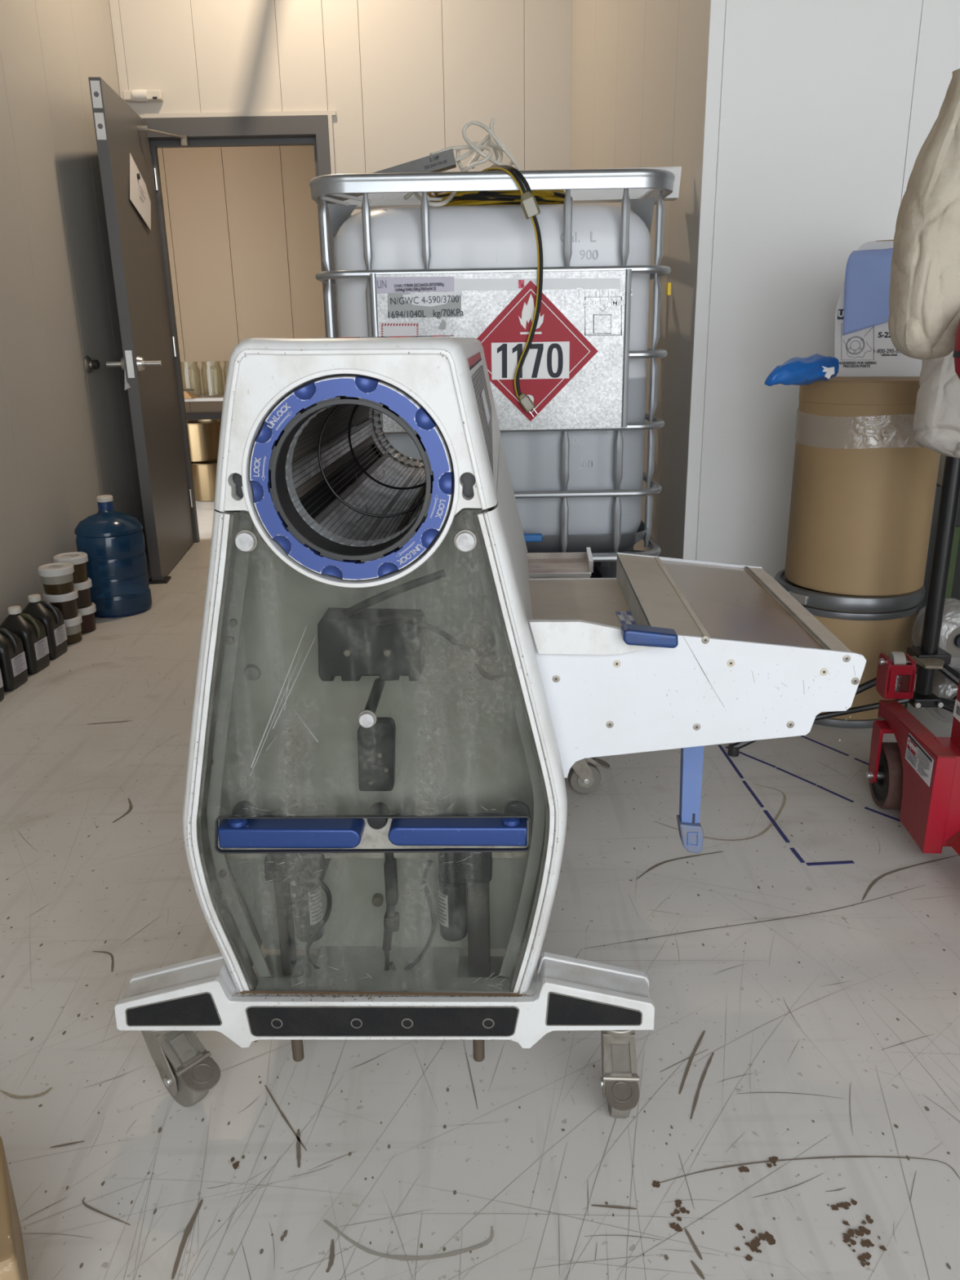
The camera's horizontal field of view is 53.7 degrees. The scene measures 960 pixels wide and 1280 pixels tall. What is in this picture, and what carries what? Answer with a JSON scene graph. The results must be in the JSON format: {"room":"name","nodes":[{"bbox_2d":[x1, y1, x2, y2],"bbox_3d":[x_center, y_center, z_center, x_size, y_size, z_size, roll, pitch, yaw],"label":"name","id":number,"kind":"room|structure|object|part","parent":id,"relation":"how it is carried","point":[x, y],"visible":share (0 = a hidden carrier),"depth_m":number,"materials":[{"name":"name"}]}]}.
{"room":"industrial processing room","nodes":[
{"label":"industrial processing room","id":0,"kind":"room"},
{"bbox_2d":[0,0,149,625],"bbox_3d":[-1.745,-1.064,1.381,0.052,3.400,7.100,-1,18,0],"label":"wall","id":1,"kind":"structure","parent":0,"point":[67,437],"depth_m":3.84,"materials":[{"name":"grey paint"}]},
{"bbox_3d":[-1.734,-1.589,3.014,0.012,3.400,0.378,-1,18,0],"label":"wall panel","id":2,"kind":"part","parent":1,"relation":"part of","materials":[{"name":"beige paint"}]},
{"bbox_3d":[-1.736,-1.705,3.376,0.012,3.400,0.378,-1,18,0],"label":"wall panel","id":3,"kind":"part","parent":1,"relation":"part of","materials":[{"name":"beige paint"}]},
{"bbox_3d":[-1.738,-1.821,3.738,0.012,3.400,0.378,-1,18,0],"label":"wall panel","id":4,"kind":"part","parent":1,"relation":"part of","materials":[{"name":"beige paint"}]},
{"bbox_3d":[-1.740,-1.937,4.100,0.012,3.400,0.378,-1,18,0],"label":"wall panel","id":5,"kind":"part","parent":1,"relation":"part of","materials":[{"name":"beige paint"}]},
{"bbox_2d":[83,355,99,373],"bbox_3d":[-1.695,-1.206,4.154,0.053,0.076,0.076,-1,18,0],"label":"bumper cover","id":6,"kind":"object","parent":1,"relation":"attached to","point":[88,364],"visible":1,"depth_m":4.14,"materials":[{"name":"metal"}]},
{"bbox_3d":[-1.742,-2.054,4.462,0.012,3.400,0.378,-1,18,0],"label":"wall panel","id":7,"kind":"part","parent":1,"relation":"part of","materials":[{"name":"beige paint"}]},
{"bbox_3d":[-1.744,-2.131,4.702,0.012,3.400,0.123,-1,18,0],"label":"wall panel","id":8,"kind":"part","parent":1,"relation":"part of","materials":[{"name":"beige paint"}]},
{"bbox_2d":[108,0,119,92],"bbox_3d":[-1.563,-3.582,5.647,3.800,0.080,2.400,-1,18,0],"label":"wall","id":9,"kind":"structure","parent":0,"point":[108,0],"depth_m":5.59,"materials":[{"name":"beige paint"}]},
{"bbox_2d":[109,0,130,106],"bbox_3d":[-1.715,-2.158,4.786,0.045,3.400,0.052,-1,18,0],"label":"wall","id":10,"kind":"structure","parent":0,"point":[113,4],"depth_m":4.54,"materials":[{"name":"grey paint"}]},
{"bbox_2d":[119,92,325,413],"bbox_3d":[-1.545,-2.570,7.123,3.600,2.750,0.052,-1,18,0],"label":"wall","id":11,"kind":"structure","parent":0,"point":[242,227],"depth_m":7.00,"materials":[{"name":"grey"}]},
{"bbox_3d":[-2.465,-2.548,7.104,0.417,2.750,0.012,-1,18,0],"label":"wall panel","id":12,"kind":"part","parent":11,"relation":"part of","materials":[{"name":"beige paint"}]},
{"bbox_3d":[-2.045,-2.555,7.104,0.417,2.750,0.012,-1,18,0],"label":"wall panel","id":13,"kind":"part","parent":11,"relation":"part of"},
{"bbox_3d":[-1.625,-2.563,7.104,0.417,2.750,0.012,-1,18,0],"label":"wall panel","id":14,"kind":"part","parent":11,"relation":"part of","materials":[{"name":"beige paint"}]},
{"bbox_3d":[-1.205,-2.570,7.104,0.417,2.750,0.012,-1,18,0],"label":"wall panel","id":15,"kind":"part","parent":11,"relation":"part of","materials":[{"name":"beige paint"}]},
{"bbox_2d":[118,0,572,215],"bbox_3d":[-0.616,-2.177,4.786,2.155,3.400,0.052,-1,18,0],"label":"wall","id":16,"kind":"structure","parent":0,"point":[405,78],"depth_m":4.57,"materials":[{"name":"grey paint"}]},
{"bbox_2d":[122,88,163,102],"bbox_3d":[-1.626,-2.624,4.574,0.182,0.053,0.061,-1,18,0],"label":"sensor","id":17,"kind":"object","parent":16,"relation":"attached to","point":[138,95],"visible":1,"depth_m":4.56,"materials":[{"name":"grey plastic"}]},
{"bbox_3d":[-1.541,-3.161,4.444,0.337,1.288,0.012,-1,18,0],"label":"wall panel","id":18,"kind":"part","parent":16,"relation":"part of","materials":[{"name":"beige paint"}]},
{"bbox_2d":[88,76,337,584],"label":"door","id":19,"kind":"structure","parent":16,"relation":"in","point":[128,141],"depth_m":4.57,"materials":[{"name":"grey paint"}]},
{"bbox_3d":[-1.529,-1.204,4.144,0.028,0.115,0.003,-3,18,-6],"label":"latch plate","id":20,"kind":"part","parent":19,"relation":"part of","materials":[{"name":"metal"}]},
{"bbox_3d":[-1.531,-1.222,4.198,0.235,0.068,0.072,-1,18,0],"label":"handle","id":21,"kind":"part","parent":19,"relation":"part of","materials":[{"name":"metal"}]},
{"bbox_3d":[-1.509,-2.407,4.528,0.051,0.050,0.288,11,21,33],"label":"closer arm","id":22,"kind":"part","parent":19,"relation":"part of","materials":[{"name":"metal"}]},
{"bbox_3d":[-1.193,-1.553,4.948,1.018,2.132,0.020,-1,18,0],"label":"frame trim","id":23,"kind":"part","parent":19,"relation":"part of","materials":[{"name":"grey metal"}]},
{"bbox_3d":[-1.203,-1.557,4.993,0.958,2.112,0.128,-1,18,0],"label":"frame","id":24,"kind":"part","parent":19,"relation":"part of","materials":[{"name":"grey paint"}]},
{"bbox_3d":[-1.173,-3.167,4.444,0.395,1.288,0.012,-1,18,0],"label":"wall panel","id":25,"kind":"part","parent":16,"relation":"part of","materials":[{"name":"beige paint"}]},
{"bbox_3d":[-0.864,-3.173,4.444,0.220,1.288,0.012,-1,18,0],"label":"wall panel","id":26,"kind":"part","parent":16,"relation":"part of","materials":[{"name":"beige paint"}]},
{"bbox_3d":[-0.650,-2.171,4.767,0.168,3.400,0.012,-1,18,0],"label":"wall panel","id":27,"kind":"part","parent":16,"relation":"part of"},
{"bbox_3d":[-0.366,-2.176,4.767,0.396,3.400,0.012,-1,18,0],"label":"wall panel","id":28,"kind":"part","parent":16,"relation":"part of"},
{"bbox_3d":[0.028,-2.183,4.767,0.389,3.400,0.012,-1,18,0],"label":"wall panel","id":29,"kind":"part","parent":16,"relation":"part of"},
{"bbox_3d":[0.343,-2.188,4.767,0.236,3.400,0.012,-1,18,0],"label":"wall panel","id":30,"kind":"part","parent":16,"relation":"part of","materials":[{"name":"beige paint"}]},
{"bbox_2d":[0,501,959,1279],"bbox_3d":[0.005,0.311,2.725,9.000,0.102,14.000,-1,18,0],"label":"floor","id":31,"kind":"structure","parent":0,"point":[796,1115],"depth_m":1.47,"materials":[{"name":"beige concrete"}]},
{"bbox_2d":[0,668,4,701],"bbox_3d":[-1.573,0.096,2.952,0.132,0.225,0.121,1,18,5],"label":"jug","id":32,"kind":"object","parent":31,"relation":"on","point":[2,690],"visible":1,"depth_m":3.00,"materials":[{"name":"plastic"}]},
{"bbox_2d":[0,627,27,691],"bbox_3d":[-1.572,0.045,3.109,0.132,0.225,0.121,0,18,3],"label":"jug","id":33,"kind":"object","parent":31,"relation":"on","point":[13,665],"visible":1,"depth_m":3.08,"materials":[{"name":"plastic"}]},
{"bbox_3d":[-1.539,-0.001,3.092,0.064,0.086,0.014,0,18,3],"label":"handle","id":34,"kind":"part","parent":33,"relation":"part of","materials":[{"name":"plastic"}]},
{"bbox_2d":[0,1135,28,1279],"bbox_3d":[-0.624,0.721,1.060,0.203,0.163,0.207,-11,20,-28],"label":"carton","id":35,"kind":"object","parent":31,"relation":"on","point":[12,1257],"visible":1,"depth_m":1.05,"materials":[{"name":"cardboard"}]},
{"bbox_2d":[0,605,49,674],"bbox_3d":[-1.570,-0.005,3.266,0.132,0.225,0.121,0,18,4],"label":"jug","id":36,"kind":"object","parent":31,"relation":"on","point":[31,631],"visible":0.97,"depth_m":3.23,"materials":[{"name":"plastic"}]},
{"bbox_3d":[-1.537,-0.051,3.249,0.064,0.086,0.014,0,18,4],"label":"handle","id":37,"kind":"part","parent":36,"relation":"part of","materials":[{"name":"black plastic"}]},
{"bbox_2d":[21,594,67,659],"bbox_3d":[-1.571,-0.052,3.414,0.132,0.225,0.121,0,18,3],"label":"jug","id":38,"kind":"object","parent":31,"relation":"on","point":[51,617],"visible":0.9,"depth_m":3.38,"materials":[{"name":"plastic"}]},
{"bbox_3d":[-1.538,-0.099,3.397,0.064,0.086,0.014,0,18,3],"label":"handle","id":39,"kind":"part","parent":38,"relation":"part of","materials":[{"name":"plastic"}]},
{"bbox_2d":[37,562,82,644],"bbox_3d":[-1.567,-0.134,3.556,0.124,0.294,0.122,-1,18,0],"label":"tub","id":40,"kind":"object","parent":31,"relation":"on","point":[73,626],"depth_m":3.51,"materials":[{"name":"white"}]},
{"bbox_3d":[-1.569,-0.227,3.526,0.122,0.099,0.122,-1,18,0],"label":"tub","id":41,"kind":"part","parent":40,"relation":"part of","materials":[{"name":"white plastic"}]},
{"bbox_3d":[-1.570,-0.262,3.515,0.122,0.027,0.122,-1,18,0],"label":"lid","id":42,"kind":"part","parent":40,"relation":"part of","materials":[{"name":"grey plastic"}]},
{"bbox_3d":[-1.566,-0.134,3.556,0.120,0.099,0.120,-1,18,0],"label":"tub","id":43,"kind":"part","parent":40,"relation":"part of","materials":[{"name":"brown plastic"}]},
{"bbox_3d":[-1.566,-0.169,3.545,0.120,0.027,0.120,-1,18,0],"label":"lid","id":44,"kind":"part","parent":40,"relation":"part of","materials":[{"name":"grey plastic"}]},
{"bbox_3d":[-1.561,-0.076,3.575,0.114,0.027,0.114,-1,18,0],"label":"lid","id":45,"kind":"part","parent":40,"relation":"part of","materials":[{"name":"grey plastic"}]},
{"bbox_2d":[53,551,96,633],"bbox_3d":[-1.568,-0.181,3.688,0.125,0.303,0.122,-1,18,0],"label":"tub","id":46,"kind":"object","parent":31,"relation":"on","point":[88,616],"depth_m":3.66,"materials":[{"name":"white"}]},
{"bbox_3d":[-1.571,-0.277,3.657,0.122,0.102,0.122,-1,18,0],"label":"tub","id":47,"kind":"part","parent":46,"relation":"part of","materials":[{"name":"white plastic"}]},
{"bbox_3d":[-1.572,-0.313,3.646,0.122,0.027,0.122,-1,18,0],"label":"lid","id":48,"kind":"part","parent":46,"relation":"part of","materials":[{"name":"grey plastic"}]},
{"bbox_3d":[-1.567,-0.181,3.688,0.120,0.102,0.120,-1,18,0],"label":"tub","id":49,"kind":"part","parent":46,"relation":"part of","materials":[{"name":"brown plastic"}]},
{"bbox_3d":[-1.568,-0.217,3.676,0.120,0.027,0.120,-1,18,0],"label":"lid","id":50,"kind":"part","parent":46,"relation":"part of","materials":[{"name":"grey plastic"}]},
{"bbox_3d":[-1.564,-0.121,3.707,0.120,0.027,0.120,-1,18,0],"label":"lid","id":51,"kind":"part","parent":46,"relation":"part of","materials":[{"name":"grey plastic"}]},
{"bbox_2d":[74,494,151,617],"bbox_3d":[-1.526,-0.356,3.936,0.265,0.482,0.275,-1,18,0],"label":"water bottle","id":52,"kind":"object","parent":31,"relation":"on","point":[113,541],"visible":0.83,"depth_m":3.86,"materials":[{"name":"blue plastic"}]},
{"bbox_2d":[191,461,217,501],"bbox_3d":[-1.916,-1.142,6.765,0.326,0.262,0.326,15,24,41],"label":"cooking pot","id":53,"kind":"object","parent":31,"relation":"on","point":[204,473],"visible":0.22,"depth_m":6.62,"materials":[{"name":"gold metal"}]},
{"bbox_2d":[186,419,221,462],"bbox_3d":[-1.985,-1.424,6.779,0.346,0.267,0.346,-17,23,-40],"label":"cooking pot","id":54,"kind":"object","parent":53,"relation":"on","point":[203,434],"visible":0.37,"depth_m":6.64,"materials":[{"name":"gold metal"}]},
{"bbox_2d":[184,393,223,420],"bbox_3d":[-1.676,-1.472,7.080,1.500,0.690,0.580,-1,18,0],"label":"work table","id":55,"kind":"object","parent":31,"relation":"on","point":[201,397],"visible":0.02,"depth_m":7.22,"materials":[{"name":"grey metal"}]},
{"bbox_2d":[183,389,197,398],"bbox_3d":[-2.081,-1.741,6.705,0.171,0.064,0.085,-1,18,0],"label":"paper bag","id":56,"kind":"object","parent":55,"relation":"on","point":[187,395],"visible":0.41,"depth_m":6.69,"materials":[{"name":"brown paper"}]},
{"bbox_2d":[114,335,866,1118],"bbox_3d":[-0.014,0.024,1.691,1.089,1.082,1.121,0,18,2],"label":"machine","id":57,"kind":"object","parent":31,"relation":"on","point":[396,699],"visible":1,"depth_m":1.33,"materials":[{"name":"white metal"}]},
{"bbox_3d":[-0.436,0.591,1.385,0.064,0.042,0.054,14,23,38],"label":"brake frame","id":58,"kind":"part","parent":57,"relation":"part of","materials":[{"name":"metal"}]},
{"bbox_3d":[-0.288,-0.121,1.166,0.024,0.024,0.012,0,18,2],"label":"panel knob","id":59,"kind":"part","parent":57,"relation":"part of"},
{"bbox_3d":[-0.292,0.467,1.443,0.014,0.260,0.040,0,18,2],"label":"post","id":60,"kind":"part","parent":57,"relation":"part of","materials":[{"name":"grey metal"}]},
{"bbox_3d":[-0.261,0.267,1.324,0.197,0.030,0.043,0,18,2],"label":"blue handle","id":61,"kind":"part","parent":57,"relation":"part of","materials":[{"name":"blue plastic"}]},
{"bbox_3d":[-0.258,0.401,1.421,0.042,0.097,0.042,0,18,2],"label":"motor","id":62,"kind":"part","parent":57,"relation":"part of","materials":[{"name":"black metal"}]},
{"bbox_3d":[-0.147,0.103,1.233,0.020,0.020,0.012,0,18,2],"label":"panel knob","id":63,"kind":"part","parent":57,"relation":"part of","materials":[{"name":"silver metal"}]},
{"bbox_3d":[-0.155,-0.194,1.154,0.251,0.251,0.026,0,18,2],"label":"ring seat","id":64,"kind":"part","parent":57,"relation":"part of","materials":[{"name":"black plastic"}]},
{"bbox_3d":[-0.148,0.177,1.264,0.481,0.704,0.004,0,18,2],"label":"smoked panel","id":65,"kind":"part","parent":57,"relation":"part of","materials":[{"name":"plastic"}]},
{"bbox_3d":[-0.148,0.180,1.272,0.507,0.714,0.030,0,18,2],"label":"frame","id":66,"kind":"part","parent":57,"relation":"part of","materials":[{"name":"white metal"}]},
{"bbox_3d":[-0.155,0.281,1.356,0.450,0.072,0.004,0,18,2],"label":"slot plate","id":67,"kind":"part","parent":57,"relation":"part of","materials":[{"name":"blue plastic"}]},
{"bbox_3d":[-0.145,0.139,1.368,0.499,0.717,0.007,0,18,2],"label":"plate","id":68,"kind":"part","parent":57,"relation":"part of","materials":[{"name":"clear plastic"}]},
{"bbox_3d":[-0.117,-0.108,2.137,0.499,0.717,0.005,0,18,2],"label":"plate","id":69,"kind":"part","parent":57,"relation":"part of","materials":[{"name":"white metal"}]},
{"bbox_3d":[-0.040,0.398,1.412,0.042,0.094,0.042,0,18,2],"label":"motor","id":70,"kind":"part","parent":57,"relation":"part of","materials":[{"name":"black metal"}]},
{"bbox_3d":[-0.030,0.262,1.314,0.190,0.029,0.043,0,18,2],"label":"blue handle","id":71,"kind":"part","parent":57,"relation":"part of","materials":[{"name":"blue plastic"}]},
{"bbox_3d":[-0.018,-0.120,1.156,0.024,0.024,0.012,0,18,2],"label":"panel knob","id":72,"kind":"part","parent":57,"relation":"part of","materials":[{"name":"silver metal"}]},
{"bbox_3d":[-0.001,0.463,1.431,0.032,0.258,0.040,0,18,2],"label":"post","id":73,"kind":"part","parent":57,"relation":"part of","materials":[{"name":"grey metal"}]},
{"bbox_2d":[471,365,493,474],"bbox_3d":[0.011,-0.346,1.446,0.026,0.125,0.545,0,18,2],"label":"grille","id":74,"kind":"object","parent":57,"relation":"attached to","point":[478,380],"depth_m":1.36,"materials":[{"name":"white"}]},
{"bbox_3d":[0.262,0.282,2.316,0.052,0.039,0.043,-3,18,-7],"label":"brake frame","id":75,"kind":"part","parent":57,"relation":"part of","materials":[{"name":"metal"}]},
{"bbox_3d":[0.199,0.591,1.351,0.050,0.042,0.060,0,18,2],"label":"brake frame","id":76,"kind":"part","parent":57,"relation":"part of","materials":[{"name":"metal"}]},
{"bbox_3d":[0.383,-0.109,1.743,0.264,0.109,0.004,0,18,2],"label":"tray panel","id":77,"kind":"part","parent":57,"relation":"part of","materials":[{"name":"white metal"}]},
{"bbox_2d":[727,455,959,756],"bbox_3d":[1.094,-0.438,2.203,0.886,1.630,0.280,-1,18,0],"label":"tripod stand","id":78,"kind":"object","parent":31,"relation":"on","point":[923,696],"visible":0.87,"depth_m":2.39,"materials":[{"name":"black paint"}]},
{"bbox_3d":[0.900,0.173,2.489,0.458,0.257,0.020,0,18,3],"label":"leg","id":79,"kind":"part","parent":78,"relation":"part of","materials":[{"name":"black paint"}]},
{"bbox_2d":[888,68,959,359],"bbox_3d":[0.991,-0.843,1.901,0.313,0.536,0.210,-1,18,0],"label":"plastic bag","id":80,"kind":"object","parent":78,"relation":"hanging from","point":[924,295],"visible":0.98,"depth_m":1.85,"materials":[{"name":"beige plastic"}]},
{"bbox_2d":[912,351,959,457],"bbox_3d":[1.116,-0.629,2.101,0.257,0.440,0.167,-1,18,0],"label":"plastic bag","id":81,"kind":"object","parent":78,"relation":"hanging from","point":[936,421],"visible":0.71,"depth_m":2.10,"materials":[{"name":"white plastic"}]},
{"bbox_3d":[1.312,0.197,2.375,0.350,0.246,0.020,11,21,32],"label":"leg","id":82,"kind":"part","parent":78,"relation":"part of","materials":[{"name":"black paint"}]},
{"bbox_3d":[1.354,0.156,2.501,0.371,0.247,0.020,-3,18,-7],"label":"leg","id":83,"kind":"part","parent":78,"relation":"part of","materials":[{"name":"black paint"}]},
{"bbox_2d":[773,568,925,728],"bbox_3d":[1.076,0.007,2.823,0.415,0.385,0.415,-1,18,0],"label":"drum","id":84,"kind":"object","parent":31,"relation":"on","point":[868,626],"visible":0.49,"depth_m":2.63,"materials":[{"name":"cardboard"}]},
{"bbox_2d":[784,376,940,595],"bbox_3d":[1.080,-0.446,2.678,0.385,0.567,0.385,-1,18,0],"label":"drum","id":85,"kind":"object","parent":84,"relation":"on","point":[863,494],"visible":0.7,"depth_m":2.54,"materials":[{"name":"cardboard"}]},
{"bbox_2d":[764,353,839,386],"bbox_3d":[0.825,-0.687,2.415,0.229,0.077,0.076,-8,19,-21],"label":"crumpled bag","id":86,"kind":"object","parent":85,"relation":"on","point":[797,371],"visible":1,"depth_m":2.39,"materials":[{"name":"blue plastic"}]},
{"bbox_2d":[834,240,922,377],"bbox_3d":[1.140,-0.927,2.644,0.269,0.368,0.142,7,19,23],"label":"box","id":87,"kind":"object","parent":85,"relation":"on","point":[871,351],"visible":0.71,"depth_m":2.63,"materials":[{"name":"white cardboard"}]},
{"bbox_2d":[842,248,893,335],"bbox_3d":[1.082,-0.951,2.595,0.155,0.224,0.090,9,20,28],"label":"blue wipe","id":88,"kind":"object","parent":87,"relation":"in","point":[868,272],"visible":0.75,"depth_m":2.58,"materials":[{"name":"blue paper"}]},
{"bbox_2d":[936,453,945,486],"bbox_3d":[1.382,-0.530,2.757,0.174,0.186,0.104,-1,18,0],"label":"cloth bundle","id":89,"kind":"object","parent":85,"relation":"attached to","point":[942,460],"visible":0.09,"depth_m":2.74,"materials":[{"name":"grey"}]},
{"bbox_2d":[866,651,959,856],"bbox_3d":[1.068,-0.027,1.824,0.324,1.061,1.102,-1,18,0],"label":"truck","id":90,"kind":"object","parent":31,"relation":"on","point":[917,774],"visible":1,"depth_m":2.05,"materials":[{"name":"red paint"}]},
{"bbox_2d":[952,318,959,379],"bbox_3d":[0.955,-0.569,1.818,0.084,0.145,0.084,-1,18,0],"label":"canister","id":91,"kind":"object","parent":90,"relation":"attached to","point":[956,355],"visible":1,"depth_m":1.82,"materials":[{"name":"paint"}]},
{"bbox_2d":[912,484,959,674],"bbox_3d":[1.692,-0.195,3.024,0.600,0.626,0.050,-1,18,0],"label":"pole","id":92,"kind":"object","parent":31,"relation":"on","point":[955,596],"visible":0.06,"depth_m":2.98,"materials":[{"name":"metal"}]},
{"bbox_2d":[930,668,958,720],"bbox_3d":[1.285,0.148,2.601,0.149,0.150,0.140,-1,18,0],"label":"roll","id":93,"kind":"object","parent":31,"relation":"on","point":[943,686],"visible":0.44,"depth_m":2.56,"materials":[{"name":"clear plastic"}]},
{"bbox_2d":[913,600,959,666],"bbox_3d":[1.265,-0.016,2.549,0.185,0.185,0.140,-1,18,0],"label":"roll","id":94,"kind":"object","parent":93,"relation":"on","point":[949,638],"visible":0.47,"depth_m":2.50,"materials":[{"name":"clear plastic"}]},
{"bbox_2d":[944,525,959,601],"bbox_3d":[1.453,-0.109,2.977,0.032,0.500,0.020,-1,18,0],"label":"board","id":95,"kind":"object","parent":31,"relation":"on","point":[957,531],"visible":0.14,"depth_m":2.93,"materials":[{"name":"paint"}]},
{"bbox_3d":[0.054,-0.034,3.392,0.949,0.149,0.940,-1,18,0],"label":"pallet","id":96,"kind":"object","parent":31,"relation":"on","visible":0},
{"bbox_2d":[589,566,601,577],"bbox_3d":[0.051,-0.176,3.347,0.949,0.149,0.940,-1,18,0],"label":"pallet","id":97,"kind":"object","parent":96,"relation":"on","point":[595,574],"visible":0.02,"depth_m":3.23,"materials":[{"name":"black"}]},
{"bbox_2d":[309,168,675,577],"bbox_3d":[0.040,-0.814,3.135,1.006,1.191,1.006,-1,18,0],"label":"container","id":98,"kind":"object","parent":97,"relation":"on","point":[575,466],"depth_m":2.61,"materials":[{"name":"plastic"}]},
{"bbox_3d":[-0.406,-1.230,2.659,0.010,0.019,0.103,12,22,36],"label":"plastic strip","id":99,"kind":"part","parent":98,"relation":"part of","materials":[{"name":"white plastic"}]},
{"bbox_3d":[-0.382,-1.251,2.674,0.010,0.022,0.192,15,24,41],"label":"plastic strip","id":100,"kind":"part","parent":98,"relation":"part of","materials":[{"name":"white plastic"}]},
{"bbox_2d":[326,148,456,204],"bbox_3d":[-0.265,-1.318,2.708,0.429,0.118,0.054,4,19,16],"label":"channel","id":101,"kind":"object","parent":98,"relation":"on","point":[443,161],"visible":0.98,"depth_m":2.65,"materials":[{"name":"grey metal"}]},
{"bbox_2d":[424,160,446,168],"bbox_3d":[-0.123,-1.320,2.634,0.067,0.020,0.001,4,19,16],"label":"print","id":102,"kind":"object","parent":101,"relation":"attached to","point":[428,164],"depth_m":2.64,"materials":[{"name":"grey"}]},
{"bbox_2d":[371,192,442,200],"bbox_3d":[-0.211,-1.244,2.668,0.208,0.023,0.046,-7,19,-18],"label":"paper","id":103,"kind":"object","parent":98,"relation":"on","point":[392,197],"visible":0.89,"depth_m":2.66,"materials":[{"name":"white paper"}]},
{"bbox_2d":[403,118,521,206],"bbox_3d":[-0.015,-1.348,2.695,0.428,0.244,0.182,-8,19,-22],"label":"cable","id":104,"kind":"object","parent":98,"relation":"on","point":[486,143],"visible":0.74,"depth_m":2.66,"materials":[{"name":"beige plastic"}]},
{"bbox_3d":[0.031,-1.361,2.966,0.999,0.047,0.986,-1,18,0],"label":"rail","id":105,"kind":"part","parent":98,"relation":"part of","materials":[{"name":"silver metal"}]},
{"bbox_3d":[0.035,-1.147,3.035,0.993,0.021,0.980,-1,18,0],"label":"cage rail","id":106,"kind":"part","parent":98,"relation":"part of","materials":[{"name":"silver metal"}]},
{"bbox_2d":[426,189,572,206],"bbox_3d":[0.055,-1.284,2.769,0.425,0.056,0.319,-1,18,0],"label":"extension cord","id":107,"kind":"object","parent":98,"relation":"on","point":[542,197],"visible":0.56,"depth_m":2.66,"materials":[{"name":"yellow plastic"}]},
{"bbox_3d":[0.060,-0.794,2.627,0.698,0.420,0.004,-1,18,0],"label":"label plate","id":108,"kind":"part","parent":98,"relation":"part of","materials":[{"name":"silver metal"}]},
{"bbox_3d":[0.041,-0.749,3.163,0.993,0.021,0.980,-1,18,0],"label":"cage rail","id":109,"kind":"part","parent":98,"relation":"part of","materials":[{"name":"silver metal"}]},
{"bbox_2d":[481,164,542,417],"bbox_3d":[0.074,-0.967,2.641,0.072,0.666,0.251,-12,21,-31],"label":"power cord","id":110,"kind":"object","parent":98,"relation":"hanging from","point":[529,205],"visible":1,"depth_m":2.54,"materials":[{"name":"rubber"},{"name":"plastic"}]},
{"bbox_2d":[343,166,681,209],"bbox_3d":[0.090,-1.466,3.083,1.102,0.093,0.074,1,18,5],"label":"trough","id":111,"kind":"object","parent":98,"relation":"on","point":[610,195],"visible":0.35,"depth_m":3.04,"materials":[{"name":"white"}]},
{"bbox_3d":[0.118,-0.300,2.789,0.132,0.044,0.034,-1,18,0],"label":"valve handle","id":112,"kind":"part","parent":98,"relation":"part of","materials":[{"name":"blue plastic"}]},
{"bbox_3d":[0.045,-0.568,3.221,0.993,0.021,0.980,-1,18,0],"label":"cage rail","id":113,"kind":"part","parent":98,"relation":"part of","materials":[{"name":"silver metal"}]},
{"bbox_3d":[0.338,-0.886,2.597,0.105,0.104,0.004,-1,18,0],"label":"embossed frame","id":114,"kind":"part","parent":98,"relation":"part of","materials":[{"name":"silver metal"}]},
{"bbox_3d":[0.048,-0.388,3.279,1.006,0.026,0.993,-1,18,0],"label":"rail","id":115,"kind":"part","parent":98,"relation":"part of","materials":[{"name":"silver metal"}]},
{"bbox_3d":[0.038,-0.936,3.103,0.993,0.021,0.980,-1,18,0],"label":"cage rail","id":116,"kind":"part","parent":98,"relation":"part of","materials":[{"name":"silver metal"}]},
{"bbox_2d":[570,0,725,559],"bbox_3d":[0.591,-1.886,3.812,0.052,3.400,2.011,-3,18,-6],"label":"wall","id":117,"kind":"structure","parent":0,"point":[639,68],"depth_m":3.34,"materials":[{"name":"grey paint"}]},
{"bbox_3d":[0.486,-2.113,4.526,0.012,3.400,0.498,-3,18,-6],"label":"wall panel","id":118,"kind":"part","parent":117,"relation":"part of","materials":[{"name":"beige paint"}]},
{"bbox_3d":[0.536,-1.977,4.099,0.012,3.400,0.398,-3,18,-6],"label":"wall panel","id":119,"kind":"part","parent":117,"relation":"part of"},
{"bbox_3d":[0.581,-1.856,3.721,0.012,3.400,0.398,-3,18,-6],"label":"wall panel","id":120,"kind":"part","parent":117,"relation":"part of","materials":[{"name":"beige paint"}]},
{"bbox_3d":[0.626,-1.735,3.342,0.012,3.400,0.398,-3,18,-6],"label":"wall panel","id":121,"kind":"part","parent":117,"relation":"part of","materials":[{"name":"beige paint"}]},
{"bbox_3d":[0.666,-1.628,3.005,0.012,3.400,0.310,-3,18,-6],"label":"wall panel","id":122,"kind":"part","parent":117,"relation":"part of","materials":[{"name":"beige paint"}]},
{"bbox_2d":[683,0,959,577],"bbox_3d":[1.825,-1.609,2.882,2.295,3.400,0.052,-1,18,0],"label":"wall","id":123,"kind":"structure","parent":0,"point":[827,110],"depth_m":2.93,"materials":[{"name":"grey paint"}]},
{"bbox_3d":[0.700,-1.583,2.863,0.043,3.400,0.012,-1,18,0],"label":"wall panel","id":124,"kind":"part","parent":123,"relation":"part of","materials":[{"name":"white paint"}]},
{"bbox_3d":[1.587,-1.598,2.863,0.578,3.400,0.012,-1,18,0],"label":"wall panel","id":125,"kind":"part","parent":123,"relation":"part of","materials":[{"name":"white paint"}]}
]}

